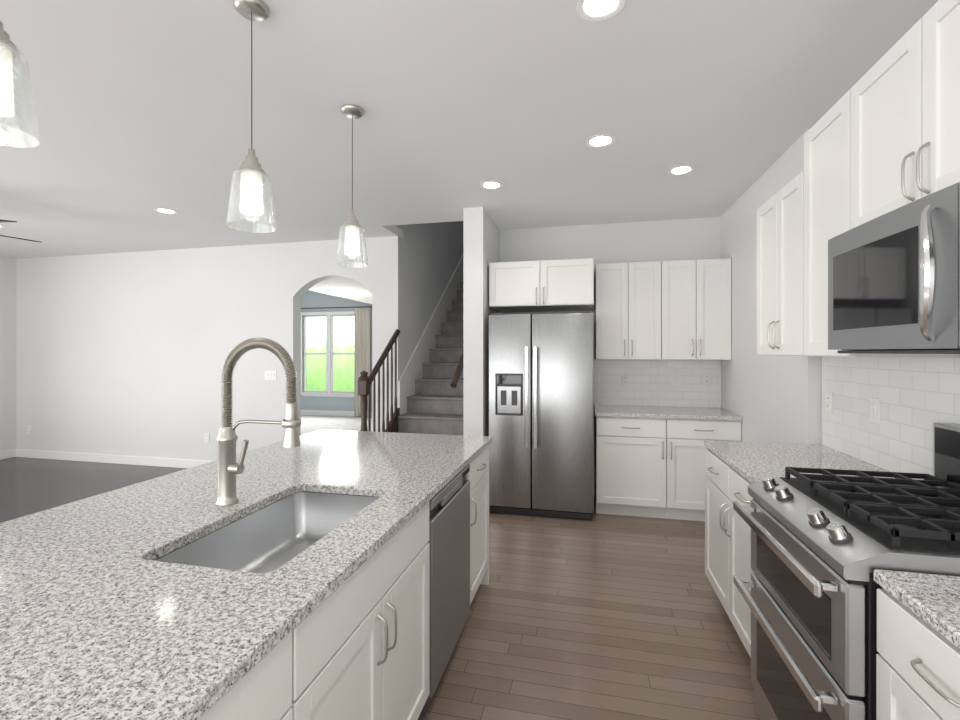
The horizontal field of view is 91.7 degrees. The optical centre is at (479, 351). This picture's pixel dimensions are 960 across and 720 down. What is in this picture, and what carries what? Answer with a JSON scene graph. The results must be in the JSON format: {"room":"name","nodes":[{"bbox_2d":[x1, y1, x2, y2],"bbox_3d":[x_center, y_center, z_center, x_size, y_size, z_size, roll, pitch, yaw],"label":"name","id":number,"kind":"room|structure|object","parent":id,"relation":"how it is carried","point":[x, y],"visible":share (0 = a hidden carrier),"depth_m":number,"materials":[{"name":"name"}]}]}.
{"room":"kitchen","nodes":[
{"label":"kitchen","id":0,"kind":"room"},
{"bbox_2d":[0,256,15,451],"bbox_3d":[-7.376,0.080,2.617,0.150,2.740,8.200,0,0,13],"label":"wall","id":1,"kind":"structure","parent":0,"point":[7,353],"depth_m":6.35,"materials":[{"name":"paint"}]},
{"bbox_2d":[0,449,14,459],"bbox_3d":[-7.313,1.395,2.525,0.013,0.110,8.049,0,0,13],"label":"baseboard","id":2,"kind":"structure","parent":1,"relation":"attached to","point":[7,454],"depth_m":6.34,"materials":[{"name":"white wood"}]},
{"bbox_2d":[301,415,371,434],"bbox_3d":[-2.930,1.479,8.240,5.000,0.062,4.750,0,0,13],"label":"floor","id":3,"kind":"structure","parent":0,"point":[311,423],"depth_m":9.44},
{"bbox_2d":[301,290,371,411],"bbox_3d":[-2.416,-0.250,10.481,5.000,3.400,0.150,0,0,13],"label":"wall","id":4,"kind":"structure","parent":0,"point":[311,299],"depth_m":10.64,"materials":[{"name":"blue paint"}]},
{"bbox_2d":[301,311,353,396],"bbox_3d":[-3.451,0.050,10.663,1.480,1.940,0.160,0,0,13],"label":"window","id":5,"kind":"structure","parent":4,"relation":"in","point":[329,354],"depth_m":10.66,"materials":[{"name":"white"}]},
{"bbox_2d":[301,306,371,415],"bbox_3d":[-3.354,0.204,10.528,2.090,2.432,0.062,0,0,13],"label":"curtain","id":6,"kind":"object","parent":5,"relation":"hanging from","point":[361,338],"visible":0.67,"depth_m":10.37,"materials":[{"name":"beige fabric"}]},
{"bbox_2d":[301,410,371,416],"bbox_3d":[-2.434,1.395,10.401,4.998,0.110,0.013,0,0,13],"label":"baseboard","id":7,"kind":"structure","parent":4,"relation":"attached to","point":[303,412],"depth_m":10.62,"materials":[{"name":"white wood"}]},
{"bbox_2d":[309,277,371,303],"bbox_3d":[-3.003,-1.465,8.257,5.150,0.970,4.750,0,0,13],"label":"ceiling","id":8,"kind":"structure","parent":0,"point":[347,288],"depth_m":7.31,"materials":[{"name":"white paint"}]},
{"bbox_2d":[16,217,720,494],"bbox_3d":[-2.007,0.080,5.514,9.020,2.740,0.150,0,0,13],"label":"wall","id":9,"kind":"structure","parent":0,"point":[125,353],"depth_m":5.82,"materials":[{"name":"paint"}]},
{"bbox_2d":[27,426,31,433],"bbox_3d":[-6.177,1.070,6.390,0.072,0.115,0.008,0,0,13],"label":"wall outlet","id":10,"kind":"object","parent":9,"relation":"attached to","point":[29,429],"visible":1,"depth_m":6.38,"materials":[{"name":"white plastic"}]},
{"bbox_2d":[15,449,211,467],"bbox_3d":[-4.289,1.395,5.953,4.311,0.110,0.022,0,0,13],"label":"baseboard","id":11,"kind":"structure","parent":9,"relation":"attached to","point":[122,459],"depth_m":6.07,"materials":[{"name":"white wood"}]},
{"bbox_2d":[204,433,208,442],"bbox_3d":[-3.370,1.060,5.745,0.072,0.115,0.008,0,0,13],"label":"outlet","id":12,"kind":"object","parent":9,"relation":"attached to","point":[206,437],"visible":1,"depth_m":5.74,"materials":[{"name":"white plastic"}]},
{"bbox_2d":[264,371,276,379],"bbox_3d":[-2.493,0.280,5.542,0.165,0.115,0.012,0,0,13],"label":"light switch","id":13,"kind":"object","parent":9,"relation":"attached to","point":[270,375],"visible":1,"depth_m":5.54,"materials":[{"name":"white plastic"}]},
{"bbox_2d":[489,258,593,311],"bbox_3d":[0.608,-0.622,4.485,0.938,0.407,0.681,0,0,13],"label":"upper cabinet","id":14,"kind":"object","parent":9,"relation":"attached to","point":[545,285],"visible":1,"depth_m":4.19,"materials":[{"name":"white wood"}]},
{"bbox_2d":[594,359,720,407],"bbox_3d":[1.722,0.301,4.576,1.180,0.460,0.008,0,0,13],"label":"tile backsplash","id":15,"kind":"structure","parent":9,"relation":"attached to","point":[649,382],"depth_m":4.57,"materials":[{"name":"white tile"}]},
{"bbox_2d":[621,374,628,385],"bbox_3d":[1.443,0.280,4.631,0.072,0.115,0.008,0,0,13],"label":"electrical outlet","id":16,"kind":"object","parent":15,"relation":"attached to","point":[624,379],"visible":1,"depth_m":4.63,"materials":[{"name":"white plastic"}]},
{"bbox_2d":[703,373,710,384],"bbox_3d":[2.174,0.260,4.463,0.072,0.115,0.008,0,0,13],"label":"electrical outlet","id":17,"kind":"object","parent":15,"relation":"attached to","point":[706,378],"visible":1,"depth_m":4.46,"materials":[{"name":"white plastic"}]},
{"bbox_2d":[595,258,730,359],"bbox_3d":[1.687,-0.380,4.391,1.163,0.900,0.381,0,0,13],"label":"upper cabinet","id":18,"kind":"object","parent":9,"relation":"attached to","point":[669,310],"visible":1,"depth_m":4.23,"materials":[{"name":"white wood"}]},
{"bbox_2d":[0,457,758,719],"bbox_3d":[-2.908,1.480,1.591,9.420,0.060,8.200,0,0,13],"label":"floor","id":19,"kind":"structure","parent":0,"point":[608,617],"depth_m":2.52,"materials":[{"name":"brown wood"}]},
{"bbox_2d":[198,603,321,719],"bbox_3d":[-0.751,1.008,0.773,0.620,0.884,0.671,0,0,13],"label":"base cabinet","id":20,"kind":"object","parent":19,"relation":"on","point":[286,684],"depth_m":0.94,"materials":[{"name":"white wood"}]},
{"bbox_2d":[354,445,488,628],"bbox_3d":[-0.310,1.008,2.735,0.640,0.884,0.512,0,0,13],"label":"base cabinet","id":21,"kind":"object","parent":19,"relation":"on","point":[392,586],"depth_m":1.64,"materials":[{"name":"white wood"}]},
{"bbox_2d":[0,429,491,719],"bbox_3d":[-0.803,0.548,1.775,1.200,0.032,2.660,0,0,13],"label":"countertop","id":22,"kind":"structure","parent":21,"relation":"on","point":[104,615],"depth_m":1.09,"materials":[{"name":"stone"}]},
{"bbox_2d":[215,337,300,505],"bbox_3d":[-0.768,0.240,1.613,0.324,0.582,0.074,0,0,13],"label":"spring faucet","id":23,"kind":"object","parent":22,"relation":"on","point":[229,468],"visible":1,"depth_m":1.61,"materials":[{"name":"silver metal"}]},
{"bbox_2d":[154,492,379,572],"bbox_3d":[-0.620,0.655,1.502,0.468,0.179,0.738,0,0,13],"label":"sink basin","id":24,"kind":"object","parent":22,"relation":"in","point":[276,535],"visible":0.17,"depth_m":1.71,"materials":[{"name":"silver metal"}]},
{"bbox_2d":[419,464,469,716],"bbox_3d":[-0.399,1.014,2.174,0.580,0.872,0.604,0,0,13],"label":"dishwasher","id":25,"kind":"object","parent":21,"relation":"in","point":[449,522],"visible":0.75,"depth_m":2.03,"materials":[{"name":"grey metal"}]},
{"bbox_2d":[398,281,462,434],"bbox_3d":[-0.126,-0.046,6.445,0.926,2.992,4.517,0,0,13],"label":"stairs","id":26,"kind":"structure","parent":19,"relation":"on","point":[435,404],"depth_m":5.55,"materials":[{"name":"grey carpet"}]},
{"bbox_2d":[358,329,399,432],"bbox_3d":[-1.017,0.598,4.775,0.090,1.704,0.878,0,0,13],"label":"stair railing","id":27,"kind":"object","parent":26,"relation":"on","point":[365,381],"depth_m":4.76,"materials":[{"name":"brown wood"}]},
{"bbox_2d":[489,311,593,519],"bbox_3d":[0.598,0.550,4.404,0.915,1.800,0.808,0,0,13],"label":"fridge","id":28,"kind":"object","parent":19,"relation":"on","point":[541,412],"visible":1,"depth_m":4.05,"materials":[{"name":"grey metal"}]},
{"bbox_2d":[595,416,740,521],"bbox_3d":[1.656,1.008,4.255,1.163,0.885,0.661,0,0,13],"label":"base cabinet","id":29,"kind":"object","parent":19,"relation":"on","point":[651,467],"visible":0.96,"depth_m":4.00,"materials":[{"name":"white wood"}]},
{"bbox_2d":[594,405,742,420],"bbox_3d":[1.651,0.548,4.263,1.175,0.032,0.648,0,0,13],"label":"countertop","id":30,"kind":"structure","parent":29,"relation":"on","point":[699,413],"depth_m":4.10,"materials":[{"name":"stone"}]},
{"bbox_2d":[705,448,752,657],"bbox_3d":[1.533,1.008,2.262,0.661,0.885,0.964,0,0,13],"label":"base cabinet","id":31,"kind":"object","parent":19,"relation":"on","point":[727,542],"visible":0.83,"depth_m":2.33,"materials":[{"name":"white wood"}]},
{"bbox_2d":[704,440,892,483],"bbox_3d":[1.547,0.548,2.264,0.633,0.032,0.978,0,0,13],"label":"countertop","id":32,"kind":"structure","parent":31,"relation":"on","point":[753,462],"depth_m":2.33,"materials":[{"name":"stone"}]},
{"bbox_2d":[733,422,959,719],"bbox_3d":[1.299,0.855,1.446,0.747,1.190,0.716,0,0,13],"label":"gas range","id":33,"kind":"object","parent":19,"relation":"on","point":[826,544],"visible":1,"depth_m":1.38,"materials":[{"name":"silver metal"}]},
{"bbox_2d":[876,588,959,719],"bbox_3d":[1.134,1.008,0.526,0.661,0.885,1.132,0,0,13],"label":"base cabinet","id":34,"kind":"object","parent":19,"relation":"on","point":[917,667],"visible":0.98,"depth_m":1.02,"materials":[{"name":"white wood"}]},
{"bbox_2d":[874,569,959,648],"bbox_3d":[1.147,0.548,0.518,0.633,0.032,1.144,0,0,13],"label":"countertop","id":35,"kind":"structure","parent":34,"relation":"on","point":[932,600],"depth_m":1.02,"materials":[{"name":"stone"}]},
{"bbox_2d":[385,221,462,428],"bbox_3d":[-0.499,-1.350,7.322,0.150,5.600,4.350,0,0,13],"label":"wall","id":36,"kind":"structure","parent":0,"point":[422,260],"depth_m":5.65,"materials":[{"name":"paint"}]},
{"bbox_2d":[398,259,460,414],"bbox_3d":[-0.526,-0.481,6.822,0.020,3.176,3.361,0,0,13],"label":"trim","id":37,"kind":"structure","parent":36,"relation":"attached to","point":[413,369],"depth_m":6.05,"materials":[{"name":"white wood"}]},
{"bbox_2d":[0,0,938,258],"bbox_3d":[-2.908,-1.340,1.591,9.420,0.100,8.200,0,0,13],"label":"ceiling","id":38,"kind":"structure","parent":0,"point":[143,110],"depth_m":2.47,"materials":[{"name":"paint"}]},
{"bbox_2d":[0,21,40,147],"bbox_3d":[-1.137,-0.900,1.082,0.170,0.780,0.170,0,0,13],"label":"pendant light","id":39,"kind":"object","parent":38,"relation":"hanging from","point":[9,51],"visible":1,"depth_m":1.09,"materials":[{"name":"clear glass"}]},
{"bbox_2d":[0,219,41,242],"bbox_3d":[-4.312,-1.135,3.678,1.319,0.310,1.327,0,0,13],"label":"ceiling fan","id":40,"kind":"object","parent":38,"relation":"hanging from","point":[1,221],"visible":1,"depth_m":4.06,"materials":[{"name":"silver metal"}]},
{"bbox_2d":[154,208,177,213],"bbox_3d":[-2.869,-1.287,4.260,0.180,0.004,0.180,0,0,13],"label":"recessed light","id":41,"kind":"object","parent":38,"relation":"in","point":[165,210],"visible":1,"depth_m":4.26,"materials":[{"name":"white"}]},
{"bbox_2d":[226,0,276,232],"bbox_3d":[-0.852,-0.877,1.740,0.170,0.824,0.170,0,0,13],"label":"pendant light","id":42,"kind":"object","parent":38,"relation":"hanging from","point":[251,172],"visible":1,"depth_m":1.72,"materials":[{"name":"clear glass"}]},
{"bbox_2d":[336,104,368,267],"bbox_3d":[-0.681,-0.877,2.485,0.170,0.824,0.170,0,0,13],"label":"pendant light","id":43,"kind":"object","parent":38,"relation":"hanging from","point":[351,226],"visible":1,"depth_m":2.46,"materials":[{"name":"clear glass"}]},
{"bbox_2d":[480,181,502,189],"bbox_3d":[0.088,-1.287,3.602,0.180,0.004,0.180,0,0,13],"label":"recessed light","id":44,"kind":"object","parent":38,"relation":"in","point":[490,185],"visible":1,"depth_m":3.60,"materials":[{"name":"white plastic"}]},
{"bbox_2d":[585,134,615,147],"bbox_3d":[0.736,-1.287,2.848,0.180,0.004,0.180,0,0,13],"label":"recessed light","id":45,"kind":"object","parent":38,"relation":"in","point":[599,141],"visible":1,"depth_m":2.85,"materials":[{"name":"white"}]},
{"bbox_2d":[576,0,625,21],"bbox_3d":[0.447,-1.287,1.724,0.180,0.004,0.180,0,0,13],"label":"recessed light","id":46,"kind":"object","parent":38,"relation":"in","point":[594,10],"visible":1,"depth_m":1.75,"materials":[{"name":"white"}]},
{"bbox_2d":[667,165,694,174],"bbox_3d":[1.426,-1.287,3.305,0.180,0.004,0.180,0,0,13],"label":"recessed light","id":47,"kind":"object","parent":38,"relation":"in","point":[682,170],"visible":1,"depth_m":3.31,"materials":[{"name":"white plastic"}]},
{"bbox_2d":[463,207,499,435],"bbox_3d":[0.517,-1.350,6.674,0.180,5.600,5.160,0,0,13],"label":"wall","id":48,"kind":"structure","parent":0,"point":[481,241],"depth_m":4.17,"materials":[{"name":"paint"}]},
{"bbox_2d":[450,351,462,387],"bbox_3d":[0.202,-1.086,6.161,0.074,2.832,3.935,0,0,13],"label":"stair railing","id":49,"kind":"object","parent":48,"relation":"attached to","point":[454,382],"depth_m":4.37,"materials":[{"name":"brown wood"}]},
{"bbox_2d":[461,255,462,280],"bbox_3d":[0.311,-0.309,6.224,0.019,3.519,4.152,0,0,13],"label":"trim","id":50,"kind":"structure","parent":48,"relation":"attached to","point":[462,255],"depth_m":7.79,"materials":[{"name":"white wood"}]},
{"bbox_2d":[721,129,821,444],"bbox_3d":[2.134,0.080,3.563,0.075,2.740,1.800,0,0,13],"label":"wall","id":51,"kind":"structure","parent":0,"point":[773,399],"depth_m":3.49,"materials":[{"name":"paint"}]},
{"bbox_2d":[757,171,804,355],"bbox_3d":[1.709,-0.410,2.406,0.381,0.860,0.605,0,0,13],"label":"upper cabinet","id":52,"kind":"object","parent":51,"relation":"attached to","point":[780,272],"visible":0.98,"depth_m":2.38,"materials":[{"name":"white wood"}]},
{"bbox_3d":[1.561,0.080,0.565,0.150,2.740,8.200,0,0,13],"label":"wall","id":53,"kind":"structure","parent":0,"visible":0},
{"bbox_2d":[804,84,959,357],"bbox_3d":[1.606,-0.490,1.884,0.349,1.020,0.449,0,0,13],"label":"upper cabinet","id":54,"kind":"object","parent":53,"relation":"attached to","point":[830,145],"depth_m":1.96,"materials":[{"name":"white wood"}]},
{"bbox_2d":[822,357,959,479],"bbox_3d":[1.644,0.276,1.285,0.008,0.510,2.840,0,0,13],"label":"tile backsplash","id":55,"kind":"structure","parent":53,"relation":"attached to","point":[918,397],"depth_m":2.06,"materials":[{"name":"white tile"}]},
{"bbox_2d":[825,392,832,413],"bbox_3d":[1.933,0.280,2.583,0.008,0.115,0.072,0,0,13],"label":"electrical outlet","id":56,"kind":"object","parent":55,"relation":"attached to","point":[828,402],"visible":1,"depth_m":2.57,"materials":[{"name":"white plastic"}]},
{"bbox_2d":[869,397,879,424],"bbox_3d":[1.838,0.275,2.174,0.012,0.120,0.075,0,0,13],"label":"light switch","id":57,"kind":"object","parent":55,"relation":"attached to","point":[874,410],"visible":1,"depth_m":2.17,"materials":[{"name":"white plastic"}]},
{"bbox_2d":[856,0,959,226],"bbox_3d":[1.483,-0.716,1.347,0.349,0.568,0.774,0,0,13],"label":"upper cabinet","id":58,"kind":"object","parent":53,"relation":"attached to","point":[882,136],"depth_m":1.42,"materials":[{"name":"white wood"}]},
{"bbox_2d":[828,182,959,353],"bbox_3d":[1.422,-0.211,1.361,0.474,0.433,0.766,0,0,13],"label":"microwave","id":59,"kind":"object","parent":58,"relation":"attached to","point":[893,281],"visible":1,"depth_m":1.37,"materials":[{"name":"silver metal"}]},
{"label":"outside","id":60,"kind":"structure","parent":0,"visible":0},
{"bbox_2d":[306,316,353,390],"bbox_3d":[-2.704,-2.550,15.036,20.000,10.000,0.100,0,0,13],"label":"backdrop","id":61,"kind":"structure","parent":60,"point":[343,343],"depth_m":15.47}
]}

